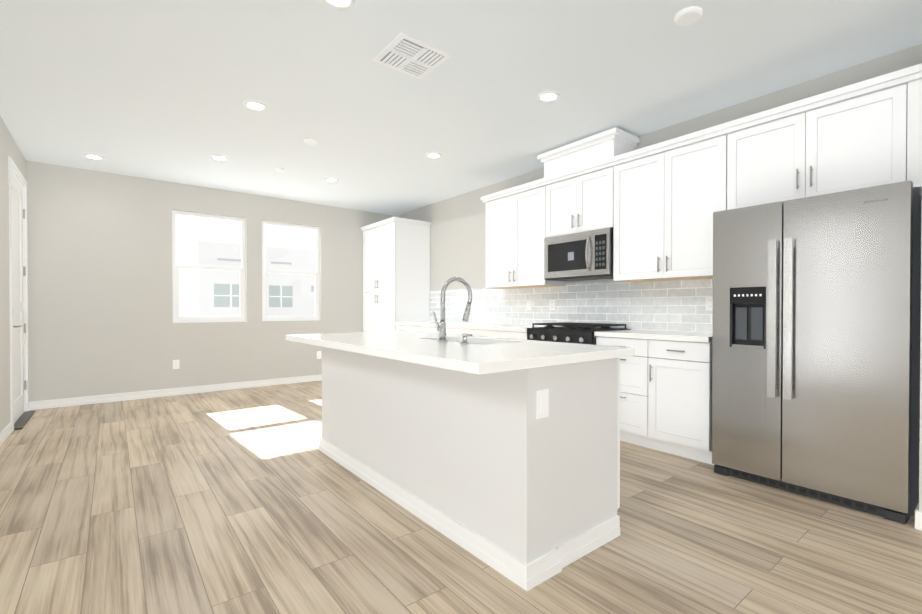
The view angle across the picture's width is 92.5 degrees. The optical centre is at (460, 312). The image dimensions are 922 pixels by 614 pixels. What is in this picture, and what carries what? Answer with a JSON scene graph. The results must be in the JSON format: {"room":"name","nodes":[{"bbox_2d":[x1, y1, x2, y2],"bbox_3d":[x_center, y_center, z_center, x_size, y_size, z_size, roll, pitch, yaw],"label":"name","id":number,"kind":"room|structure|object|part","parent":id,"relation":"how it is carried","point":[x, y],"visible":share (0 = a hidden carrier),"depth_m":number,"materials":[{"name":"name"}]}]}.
{"room":"kitchen","nodes":[
{"label":"kitchen","id":0,"kind":"room"},
{"bbox_2d":[0,116,25,432],"bbox_3d":[-1.835,-0.264,1.029,0.150,2.740,9.600,0,1,-38],"label":"wall","id":1,"kind":"structure","parent":0,"point":[9,147],"depth_m":3.84,"materials":[{"name":"grey paint"}]},
{"bbox_2d":[0,422,11,445],"bbox_3d":[-1.428,1.061,0.658,0.013,0.094,8.494,0,1,-38],"label":"baseboard","id":2,"kind":"structure","parent":1,"relation":"attached to","point":[6,432],"depth_m":3.75,"materials":[{"name":"white wood"}]},
{"bbox_2d":[8,156,34,430],"bbox_3d":[-4.425,-0.169,4.362,0.210,2.491,1.004,0,1,-38],"label":"entry door","id":3,"kind":"structure","parent":1,"relation":"in","point":[21,414],"depth_m":4.49,"materials":[{"name":"painted wood"},{"name":"metal"}]},
{"bbox_2d":[26,160,395,401],"bbox_3d":[-2.994,-0.309,6.331,4.920,2.740,0.150,0,1,-38],"label":"wall","id":4,"kind":"structure","parent":0,"point":[100,306],"depth_m":5.47,"materials":[{"name":"grey paint"}]},
{"bbox_2d":[29,374,321,409],"bbox_3d":[-3.188,1.015,6.073,3.979,0.094,0.028,0,1,-38],"label":"baseboard","id":5,"kind":"structure","parent":4,"relation":"attached to","point":[55,403],"depth_m":5.60,"materials":[{"name":"white"}]},
{"bbox_2d":[173,360,179,368],"bbox_3d":[-3.677,0.666,5.696,0.072,0.116,0.008,0,1,-38],"label":"outlet","id":6,"kind":"object","parent":4,"relation":"attached to","point":[175,364],"visible":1,"depth_m":5.70,"materials":[{"name":"white plastic"}]},
{"bbox_2d":[172,210,315,322],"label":"window","id":7,"kind":"structure","parent":4,"relation":"in","point":[175,289],"depth_m":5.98,"materials":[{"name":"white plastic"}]},
{"bbox_2d":[262,221,319,320],"bbox_3d":[-2.579,-0.610,6.688,0.865,1.461,0.072,0,1,-38],"label":"window","id":8,"kind":"structure","parent":4,"relation":"in","point":[316,304],"depth_m":6.68,"materials":[{"name":"white plastic"}]},
{"bbox_2d":[317,351,320,358],"bbox_3d":[-2.208,0.656,6.860,0.072,0.116,0.008,0,1,-38],"label":"outlet","id":9,"kind":"object","parent":4,"relation":"attached to","point":[318,354],"visible":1,"depth_m":6.86,"materials":[{"name":"white plastic"}]},
{"bbox_2d":[0,380,921,613],"bbox_3d":[0.034,1.153,2.522,4.920,0.120,9.900,0,1,-38],"label":"floor","id":10,"kind":"structure","parent":0,"point":[254,500],"depth_m":2.15,"materials":[{"name":"brown wood"}]},
{"bbox_2d":[361,217,430,331],"bbox_3d":[-1.060,-0.176,7.069,0.664,2.459,1.088,0,1,-38],"label":"pantry","id":11,"kind":"object","parent":10,"relation":"on","point":[396,269],"visible":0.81,"depth_m":6.74,"materials":[{"name":"white wood"}]},
{"bbox_2d":[424,327,467,334],"bbox_3d":[0.096,0.627,5.665,0.606,0.876,0.994,0,1,-38],"label":"base cabinet","id":12,"kind":"object","parent":10,"relation":"on","point":[456,331],"depth_m":5.47,"materials":[{"name":"white"}]},
{"bbox_2d":[286,331,634,590],"bbox_3d":[-0.223,0.631,2.773,1.035,0.919,2.230,0,1,-38],"label":"kitchen island","id":13,"kind":"object","parent":10,"relation":"on","point":[491,470],"depth_m":2.07,"materials":[{"name":"white paint"}]},
{"bbox_2d":[433,277,471,341],"bbox_3d":[-0.041,-0.023,2.655,0.256,0.388,0.088,0,1,-38],"label":"faucet","id":14,"kind":"object","parent":13,"relation":"on","point":[441,328],"visible":1,"depth_m":2.59,"materials":[{"name":"silver metal"}]},
{"bbox_3d":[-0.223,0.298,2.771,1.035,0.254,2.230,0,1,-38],"label":"kitchen island top","id":15,"kind":"part","parent":13,"relation":"part of","materials":[{"name":"white stone"}]},
{"bbox_2d":[461,334,471,344],"bbox_3d":[0.031,0.144,2.435,0.072,0.058,0.044,0,1,-38],"label":"soap dispenser","id":16,"kind":"object","parent":13,"relation":"on","point":[464,339],"visible":1,"depth_m":2.41,"materials":[{"name":"silver metal"}]},
{"bbox_2d":[536,389,548,418],"bbox_3d":[0.337,0.374,1.811,0.072,0.116,0.008,0,1,-38],"label":"outlet","id":17,"kind":"object","parent":13,"relation":"attached to","point":[542,403],"visible":1,"depth_m":1.80,"materials":[{"name":"white plastic"}]},
{"bbox_2d":[468,329,526,339],"bbox_3d":[0.621,0.633,5.003,0.606,0.876,0.935,0,1,-38],"label":"base cabinet","id":18,"kind":"object","parent":10,"relation":"on","point":[485,333],"depth_m":4.77,"materials":[{"name":"white wood"}]},
{"bbox_2d":[527,322,630,344],"bbox_3d":[1.108,0.591,4.284,0.682,0.970,0.778,0,1,-38],"label":"range","id":19,"kind":"object","parent":10,"relation":"on","point":[573,332],"visible":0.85,"depth_m":4.09,"materials":[{"name":"black metal"}]},
{"bbox_2d":[596,336,643,446],"bbox_3d":[1.572,0.643,3.802,0.606,0.876,0.532,0,1,-38],"label":"base cabinet","id":20,"kind":"object","parent":10,"relation":"on","point":[631,367],"depth_m":3.57,"materials":[{"name":"white wood"}]},
{"bbox_2d":[644,339,714,464],"bbox_3d":[1.841,0.646,3.462,0.606,0.876,0.456,0,1,-38],"label":"base cabinet","id":21,"kind":"object","parent":10,"relation":"on","point":[666,396],"depth_m":3.28,"materials":[{"name":"white wood"}]},
{"bbox_2d":[395,322,712,342],"bbox_3d":[0.622,0.172,4.976,0.631,0.040,4.350,0,1,-38],"label":"countertop","id":22,"kind":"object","parent":21,"relation":"on","point":[706,337],"visible":0.67,"depth_m":3.78,"materials":[{"name":"white stone"}]},
{"bbox_2d":[712,181,921,523],"bbox_3d":[2.243,0.205,2.818,0.720,1.768,0.943,0,1,-38],"label":"refrigerator","id":23,"kind":"object","parent":10,"relation":"on","point":[816,347],"visible":1,"depth_m":2.53,"materials":[{"name":"grey metal"}]},
{"bbox_2d":[0,0,921,215],"bbox_3d":[0.034,-1.707,2.498,4.920,0.120,9.900,0,1,-38],"label":"ceiling","id":24,"kind":"structure","parent":0,"point":[162,90],"depth_m":3.11,"materials":[{"name":"white paint"}]},
{"bbox_2d":[84,154,104,159],"bbox_3d":[-3.908,-1.661,4.704,0.176,0.007,0.176,0,1,-38],"label":"recessed light","id":25,"kind":"object","parent":24,"relation":"in","point":[94,156],"visible":0.96,"depth_m":4.69,"materials":[{"name":"white"}]},
{"bbox_2d":[210,155,227,160],"bbox_3d":[-2.599,-1.661,4.741,0.176,0.007,0.176,0,1,-38],"label":"recessed light","id":26,"kind":"object","parent":24,"relation":"in","point":[218,157],"visible":1,"depth_m":4.74,"materials":[{"name":"white"}]},
{"bbox_2d":[243,100,267,110],"bbox_3d":[-1.640,-1.651,3.522,0.176,0.007,0.176,0,1,-38],"label":"recessed light","id":27,"kind":"object","parent":24,"relation":"in","point":[254,105],"visible":1,"depth_m":3.51,"materials":[{"name":"white"}]},
{"bbox_2d":[275,167,283,171],"bbox_3d":[-2.102,-1.658,5.111,0.100,0.020,0.100,0,1,-38],"label":"smoke detector","id":28,"kind":"object","parent":24,"relation":"attached to","point":[279,169],"visible":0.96,"depth_m":5.08,"materials":[{"name":"white plastic"}]},
{"bbox_2d":[304,138,317,145],"bbox_3d":[-1.449,-1.646,4.257,0.130,0.030,0.130,0,1,-38],"label":"smoke detector","id":29,"kind":"object","parent":24,"relation":"attached to","point":[310,141],"visible":0.98,"depth_m":4.22,"materials":[{"name":"white plastic"}]},
{"bbox_2d":[324,178,338,181],"bbox_3d":[-1.631,-1.668,5.549,0.176,0.007,0.176,0,1,-38],"label":"recessed light","id":30,"kind":"object","parent":24,"relation":"in","point":[331,180],"visible":0.98,"depth_m":5.55,"materials":[{"name":"white"}]},
{"bbox_2d":[322,0,354,9],"bbox_3d":[-0.640,-1.640,2.299,0.176,0.007,0.176,0,1,-38],"label":"recessed light","id":31,"kind":"object","parent":24,"relation":"in","point":[342,4],"visible":1,"depth_m":2.34,"materials":[{"name":"white"}]},
{"bbox_2d":[373,33,451,78],"bbox_3d":[-0.318,-1.642,2.850,0.370,0.013,0.370,0,1,-38],"label":"ceiling vent","id":32,"kind":"object","parent":24,"relation":"in","point":[409,55],"visible":1,"depth_m":2.83,"materials":[{"name":"white metal"}]},
{"bbox_2d":[425,152,441,158],"bbox_3d":[-0.289,-1.661,4.667,0.176,0.007,0.176,0,1,-38],"label":"recessed light","id":33,"kind":"object","parent":24,"relation":"in","point":[432,155],"visible":1,"depth_m":4.66,"materials":[{"name":"white"}]},
{"bbox_2d":[537,91,559,102],"bbox_3d":[0.669,-1.650,3.371,0.176,0.007,0.176,0,1,-38],"label":"recessed light","id":34,"kind":"object","parent":24,"relation":"in","point":[548,96],"visible":1,"depth_m":3.37,"materials":[{"name":"white"}]},
{"bbox_2d":[674,6,701,25],"bbox_3d":[1.254,-1.633,2.437,0.140,0.025,0.140,0,1,-38],"label":"smoke detector","id":35,"kind":"object","parent":24,"relation":"attached to","point":[688,16],"visible":0.98,"depth_m":2.41,"materials":[{"name":"white plastic"}]},
{"bbox_2d":[396,44,921,332],"bbox_3d":[1.903,-0.289,3.991,0.150,2.740,9.600,0,1,-38],"label":"wall","id":36,"kind":"structure","parent":0,"point":[468,204],"depth_m":5.86,"materials":[{"name":"grey paint"}]},
{"bbox_2d":[430,279,712,331],"bbox_3d":[0.866,-0.062,5.168,0.010,0.525,4.350,0,1,-38],"label":"backsplash","id":37,"kind":"structure","parent":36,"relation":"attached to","point":[677,305],"depth_m":4.51,"materials":[{"name":"tile"}]},
{"bbox_2d":[527,300,530,309],"bbox_3d":[0.806,-0.090,5.228,0.008,0.116,0.072,0,1,-38],"label":"outlet","id":38,"kind":"object","parent":37,"relation":"attached to","point":[528,304],"visible":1,"depth_m":5.22,"materials":[{"name":"white plastic"}]},
{"bbox_2d":[550,300,554,309],"bbox_3d":[1.023,-0.088,4.954,0.008,0.116,0.072,0,1,-38],"label":"outlet","id":39,"kind":"object","parent":37,"relation":"attached to","point":[552,304],"visible":1,"depth_m":4.95,"materials":[{"name":"white plastic"}]},
{"bbox_2d":[706,296,712,310],"bbox_3d":[2.060,-0.076,3.645,0.008,0.116,0.072,0,1,-38],"label":"outlet","id":40,"kind":"object","parent":37,"relation":"attached to","point":[709,303],"visible":0.9,"depth_m":3.65,"materials":[{"name":"white plastic"}]},
{"bbox_2d":[481,63,921,288],"bbox_3d":[1.536,-0.959,3.986,0.396,1.350,3.741,0,1,-38],"label":"upper cabinets","id":41,"kind":"object","parent":36,"relation":"attached to","point":[655,206],"visible":0.96,"depth_m":3.43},
{"bbox_2d":[544,228,613,281],"bbox_3d":[1.221,-0.551,4.364,0.422,0.434,0.759,0,1,-38],"label":"microwave","id":42,"kind":"object","parent":41,"relation":"attached to","point":[583,256],"visible":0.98,"depth_m":4.22,"materials":[{"name":"silver metal"}]},
{"bbox_2d":[919,222,921,511],"bbox_3d":[2.641,-0.276,2.376,0.700,2.740,0.160,0,1,-38],"label":"wall","id":43,"kind":"structure","parent":0,"point":[920,477],"depth_m":2.22,"materials":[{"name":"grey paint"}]},
{"bbox_2d":[915,503,921,530],"bbox_3d":[2.573,1.046,2.445,0.694,0.094,0.013,0,1,-38],"label":"baseboard","id":44,"kind":"structure","parent":43,"relation":"attached to","point":[918,514],"depth_m":2.22,"materials":[{"name":"white"}]}
]}

